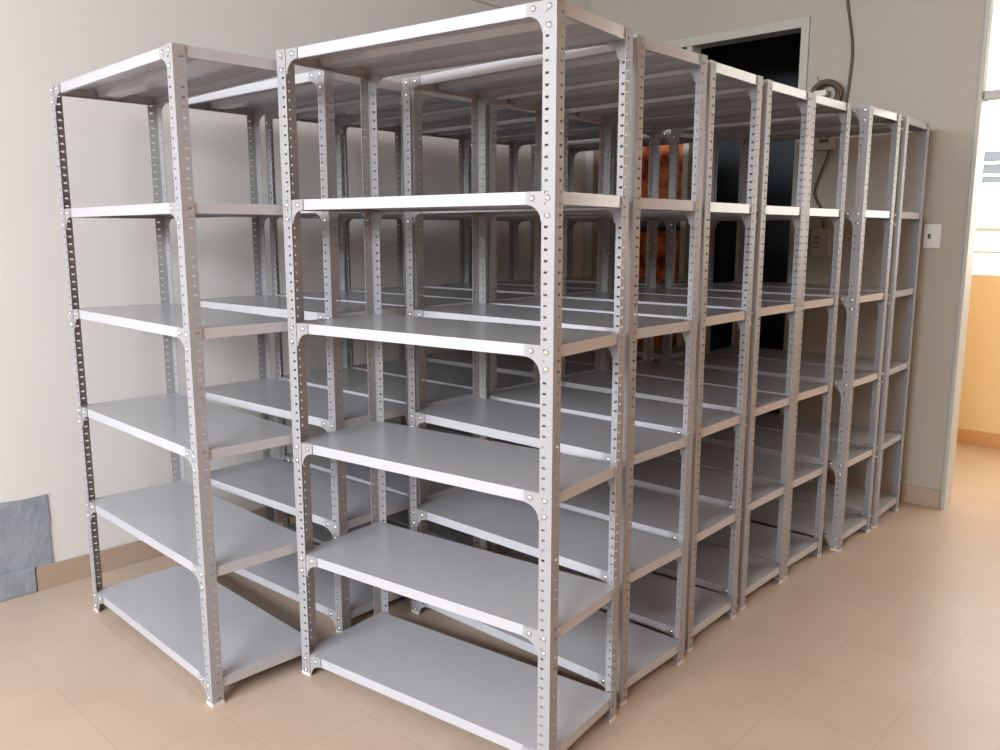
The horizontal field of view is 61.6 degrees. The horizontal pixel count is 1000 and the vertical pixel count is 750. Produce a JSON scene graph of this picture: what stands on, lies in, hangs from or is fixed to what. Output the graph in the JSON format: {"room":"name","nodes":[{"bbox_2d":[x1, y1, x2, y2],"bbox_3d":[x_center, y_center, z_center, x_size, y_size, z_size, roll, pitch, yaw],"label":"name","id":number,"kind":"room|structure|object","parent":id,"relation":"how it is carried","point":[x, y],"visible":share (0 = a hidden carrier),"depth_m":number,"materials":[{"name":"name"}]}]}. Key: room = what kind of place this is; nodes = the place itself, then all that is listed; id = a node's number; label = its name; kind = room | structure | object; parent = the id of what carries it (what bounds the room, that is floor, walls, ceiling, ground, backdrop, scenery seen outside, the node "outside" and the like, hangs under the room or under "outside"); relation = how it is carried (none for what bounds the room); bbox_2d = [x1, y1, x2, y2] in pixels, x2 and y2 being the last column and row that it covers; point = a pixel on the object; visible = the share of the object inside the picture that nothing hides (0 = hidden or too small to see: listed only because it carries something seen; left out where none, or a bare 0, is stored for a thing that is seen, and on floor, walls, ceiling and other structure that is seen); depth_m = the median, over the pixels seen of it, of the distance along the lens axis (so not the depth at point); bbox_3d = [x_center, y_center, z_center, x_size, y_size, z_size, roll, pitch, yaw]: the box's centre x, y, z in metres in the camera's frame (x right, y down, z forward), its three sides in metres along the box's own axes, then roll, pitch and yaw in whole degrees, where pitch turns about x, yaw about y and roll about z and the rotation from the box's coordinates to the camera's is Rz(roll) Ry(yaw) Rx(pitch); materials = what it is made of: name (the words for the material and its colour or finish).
{"room":"storage room","nodes":[
{"label":"storage room","id":0,"kind":"room"},
{"bbox_2d":[0,0,584,582],"bbox_3d":[-2.236,-0.762,2.936,0.100,3.450,8.400,9,13,42],"label":"wall","id":1,"kind":"structure","parent":0,"point":[44,44],"depth_m":3.61,"materials":[{"name":"paint"}]},
{"bbox_2d":[0,567,36,601],"bbox_3d":[-2.636,0.972,2.707,0.016,0.108,2.103,9,13,42],"label":"trim","id":2,"kind":"structure","parent":1,"relation":"attached to","point":[22,582],"depth_m":3.41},
{"bbox_2d":[0,494,52,574],"bbox_3d":[-2.614,0.774,2.706,0.005,0.308,2.179,9,13,42],"label":"trim","id":3,"kind":"structure","parent":1,"relation":"attached to","point":[25,537],"depth_m":3.42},
{"bbox_2d":[35,506,295,590],"bbox_3d":[-0.661,0.621,4.804,0.012,0.100,3.693,9,13,42],"label":"baseboard","id":4,"kind":"structure","parent":1,"relation":"attached to","point":[79,567],"depth_m":3.66,"materials":[{"name":"tile"}]},
{"bbox_2d":[473,0,589,11],"bbox_3d":[-2.192,-2.135,2.662,0.020,0.650,8.200,9,13,42],"label":"trim","id":5,"kind":"structure","parent":1,"relation":"attached to","point":[584,4],"depth_m":5.13,"materials":[{"name":"paint"}]},
{"bbox_2d":[0,442,999,749],"bbox_3d":[0.975,1.112,2.440,13.000,0.080,11.600,9,13,42],"label":"floor","id":6,"kind":"structure","parent":0,"point":[890,639],"depth_m":2.81,"materials":[{"name":"tile"}]},
{"bbox_2d":[49,42,316,707],"bbox_3d":[-1.113,-0.015,2.933,0.986,1.978,0.396,9,13,44],"label":"shelving rack","id":7,"kind":"object","parent":6,"relation":"on","point":[217,635],"visible":0.88,"depth_m":2.83,"materials":[{"name":"metal"}]},
{"bbox_2d":[173,69,411,632],"bbox_3d":[-0.831,-0.104,3.391,0.986,2.000,0.396,8,13,40],"label":"shelving rack","id":8,"kind":"object","parent":6,"relation":"on","point":[339,504],"visible":0.47,"depth_m":3.28,"materials":[{"name":"metal"}]},
{"bbox_2d":[265,90,475,544],"bbox_3d":[-0.550,-0.155,3.693,0.986,2.000,0.396,9,13,42],"label":"shelving rack","id":9,"kind":"object","parent":6,"relation":"on","point":[355,382],"visible":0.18,"depth_m":3.60,"materials":[{"name":"metal"}]},
{"bbox_2d":[340,104,546,553],"bbox_3d":[-0.275,-0.206,3.994,0.986,2.000,0.396,9,13,42],"label":"shelving rack","id":10,"kind":"object","parent":6,"relation":"on","point":[456,376],"visible":0.16,"depth_m":3.94,"materials":[{"name":"metal"}]},
{"bbox_2d":[276,0,632,749],"bbox_3d":[-0.156,0.041,2.534,0.986,2.000,0.396,7,12,35],"label":"shelving rack","id":11,"kind":"object","parent":6,"relation":"on","point":[512,704],"visible":1,"depth_m":2.48,"materials":[{"name":"metal"}]},
{"bbox_2d":[418,116,609,453],"bbox_3d":[0.039,-0.264,4.336,0.986,2.000,0.396,8,13,41],"label":"shelving rack","id":12,"kind":"object","parent":6,"relation":"on","point":[509,364],"visible":0.12,"depth_m":4.34,"materials":[{"name":"metal"}]},
{"bbox_2d":[402,34,707,706],"bbox_3d":[0.146,-0.025,2.929,0.986,2.000,0.396,9,13,42],"label":"shelving rack","id":13,"kind":"object","parent":6,"relation":"on","point":[511,523],"visible":0.72,"depth_m":2.82,"materials":[{"name":"metal"}]},
{"bbox_2d":[469,126,658,367],"bbox_3d":[0.320,-0.316,4.644,0.986,2.000,0.396,8,13,41],"label":"shelving rack","id":14,"kind":"object","parent":6,"relation":"on","point":[514,142],"visible":0.12,"depth_m":4.67,"materials":[{"name":"metal"}]},
{"bbox_2d":[530,130,696,362],"bbox_3d":[0.683,-0.382,5.038,0.986,2.000,0.396,8,13,41],"label":"shelving rack","id":15,"kind":"object","parent":6,"relation":"on","point":[574,147],"visible":0.14,"depth_m":4.95,"materials":[{"name":"metal"}]},
{"bbox_2d":[482,60,762,652],"bbox_3d":[0.418,-0.081,3.259,0.986,2.000,0.396,8,13,41],"label":"shelving rack","id":16,"kind":"object","parent":6,"relation":"on","point":[652,596],"visible":0.46,"depth_m":3.09,"materials":[{"name":"metal"}]},
{"bbox_2d":[557,79,812,609],"bbox_3d":[0.718,-0.139,3.600,0.986,2.000,0.396,9,13,42],"label":"shelving rack","id":17,"kind":"object","parent":6,"relation":"on","point":[656,474],"visible":0.47,"depth_m":3.43,"materials":[{"name":"metal"}]},
{"bbox_2d":[603,93,851,578],"bbox_3d":[0.994,-0.189,3.897,0.986,2.000,0.396,9,13,43],"label":"shelving rack","id":18,"kind":"object","parent":6,"relation":"on","point":[762,538],"visible":0.58,"depth_m":3.77,"materials":[{"name":"metal"}]},
{"bbox_2d":[663,105,901,551],"bbox_3d":[1.354,-0.242,4.209,0.986,2.000,0.396,9,13,43],"label":"shelving rack","id":19,"kind":"object","parent":6,"relation":"on","point":[838,524],"visible":0.66,"depth_m":4.01,"materials":[{"name":"metal"}]},
{"bbox_2d":[705,116,929,527],"bbox_3d":[1.642,-0.293,4.512,0.986,2.000,0.396,8,13,41],"label":"shelving rack","id":20,"kind":"object","parent":6,"relation":"on","point":[806,491],"visible":0.59,"depth_m":4.37,"materials":[{"name":"metal"}]},
{"bbox_2d":[701,33,800,413],"bbox_3d":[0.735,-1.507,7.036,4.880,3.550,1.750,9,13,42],"label":"doorway","id":21,"kind":"structure","parent":0,"point":[776,59],"depth_m":6.80,"materials":[{"name":"paint"}]},
{"bbox_2d":[583,0,985,507],"bbox_3d":[2.767,-0.931,3.935,5.847,3.450,0.100,9,13,42],"label":"wall","id":22,"kind":"structure","parent":0,"point":[920,60],"depth_m":4.50,"materials":[{"name":"beige paint"}]},
{"bbox_2d":[584,16,810,414],"bbox_3d":[1.201,-0.779,5.434,1.534,2.650,0.125,9,13,42],"label":"door","id":23,"kind":"structure","parent":22,"relation":"in","point":[800,25],"depth_m":5.12,"materials":[{"name":"paint"}]},
{"bbox_2d":[599,129,682,361],"bbox_3d":[0.949,-0.688,5.710,0.696,1.877,0.133,9,13,42],"label":"hanging cloth","id":24,"kind":"object","parent":23,"relation":"hanging from","point":[664,149],"visible":0.08,"depth_m":5.56,"materials":[{"name":"fabric"}]},
{"bbox_2d":[813,150,829,228],"bbox_3d":[1.804,-1.041,4.715,0.022,0.440,0.089,-6,11,-33],"label":"power cable","id":25,"kind":"object","parent":22,"relation":"attached to","point":[828,151],"visible":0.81,"depth_m":4.72,"materials":[{"name":"black plastic"}]},
{"bbox_2d":[811,229,833,255],"bbox_3d":[1.823,-0.751,4.748,0.112,0.153,0.060,9,13,42],"label":"box","id":26,"kind":"object","parent":22,"relation":"attached to","point":[822,239],"visible":0.91,"depth_m":4.72,"materials":[{"name":"beige plastic"}]},
{"bbox_2d":[815,137,836,150],"bbox_3d":[1.809,-1.319,4.655,0.098,0.138,0.070,9,13,42],"label":"meter box","id":27,"kind":"object","parent":22,"relation":"attached to","point":[821,144],"visible":0.55,"depth_m":4.64,"materials":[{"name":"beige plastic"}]},
{"bbox_2d":[810,77,842,100],"bbox_3d":[1.799,-1.550,4.612,0.182,0.186,0.068,9,13,42],"label":"cable coil","id":28,"kind":"object","parent":22,"relation":"attached to","point":[837,87],"visible":0.59,"depth_m":4.59,"materials":[{"name":"white plastic"}]},
{"bbox_2d":[845,0,853,102],"bbox_3d":[1.873,-2.064,4.501,0.094,1.401,0.030,5,11,29],"label":"power cable","id":29,"kind":"object","parent":22,"relation":"attached to","point":[847,1],"visible":0.68,"depth_m":4.52,"materials":[{"name":"black plastic"}]},
{"bbox_2d":[812,469,940,508],"bbox_3d":[2.047,0.622,4.799,0.867,0.100,0.012,9,13,42],"label":"baseboard","id":30,"kind":"structure","parent":22,"relation":"attached to","point":[928,497],"depth_m":4.62,"materials":[{"name":"tile"}]},
{"bbox_2d":[923,224,941,247],"bbox_3d":[2.255,-0.724,4.374,0.084,0.124,0.014,9,13,42],"label":"light switch","id":31,"kind":"object","parent":22,"relation":"attached to","point":[932,232],"visible":1,"depth_m":4.37,"materials":[{"name":"white plastic"}]},
{"bbox_2d":[940,0,999,509],"bbox_3d":[2.860,-0.596,3.905,1.235,2.800,0.124,9,13,42],"label":"door","id":32,"kind":"structure","parent":22,"relation":"in","point":[989,78],"depth_m":4.27,"materials":[{"name":"paint"}]},
{"bbox_2d":[958,274,999,433],"bbox_3d":[5.832,0.279,3.575,7.600,1.183,0.120,9,13,42],"label":"wall","id":33,"kind":"structure","parent":0,"point":[979,410],"depth_m":5.78,"materials":[{"name":"orange paint"}]},
{"bbox_2d":[956,428,999,448],"bbox_3d":[5.787,0.821,3.618,7.600,0.100,0.012,9,13,42],"label":"baseboard","id":34,"kind":"structure","parent":33,"relation":"attached to","point":[980,438],"depth_m":5.85,"materials":[{"name":"orange wood"}]},
{"bbox_2d":[974,226,999,253],"bbox_3d":[4.668,-0.640,4.518,4.380,0.336,0.040,9,13,42],"label":"balcony railing","id":35,"kind":"object","parent":33,"relation":"on","point":[978,228],"visible":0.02,"depth_m":5.72,"materials":[{"name":"metal"}]},
{"label":"outside","id":36,"kind":"structure","parent":0,"visible":0},
{"bbox_3d":[16.001,2.247,19.761,50.000,0.100,33.400,9,13,42],"label":"yard","id":37,"kind":"structure","parent":36,"visible":0},
{"bbox_2d":[972,100,999,274],"bbox_3d":[15.493,-2.465,15.841,10.550,10.500,6.600,9,13,42],"label":"building","id":38,"kind":"structure","parent":37,"relation":"on","point":[989,196],"depth_m":17.08,"materials":[{"name":"white glass"}]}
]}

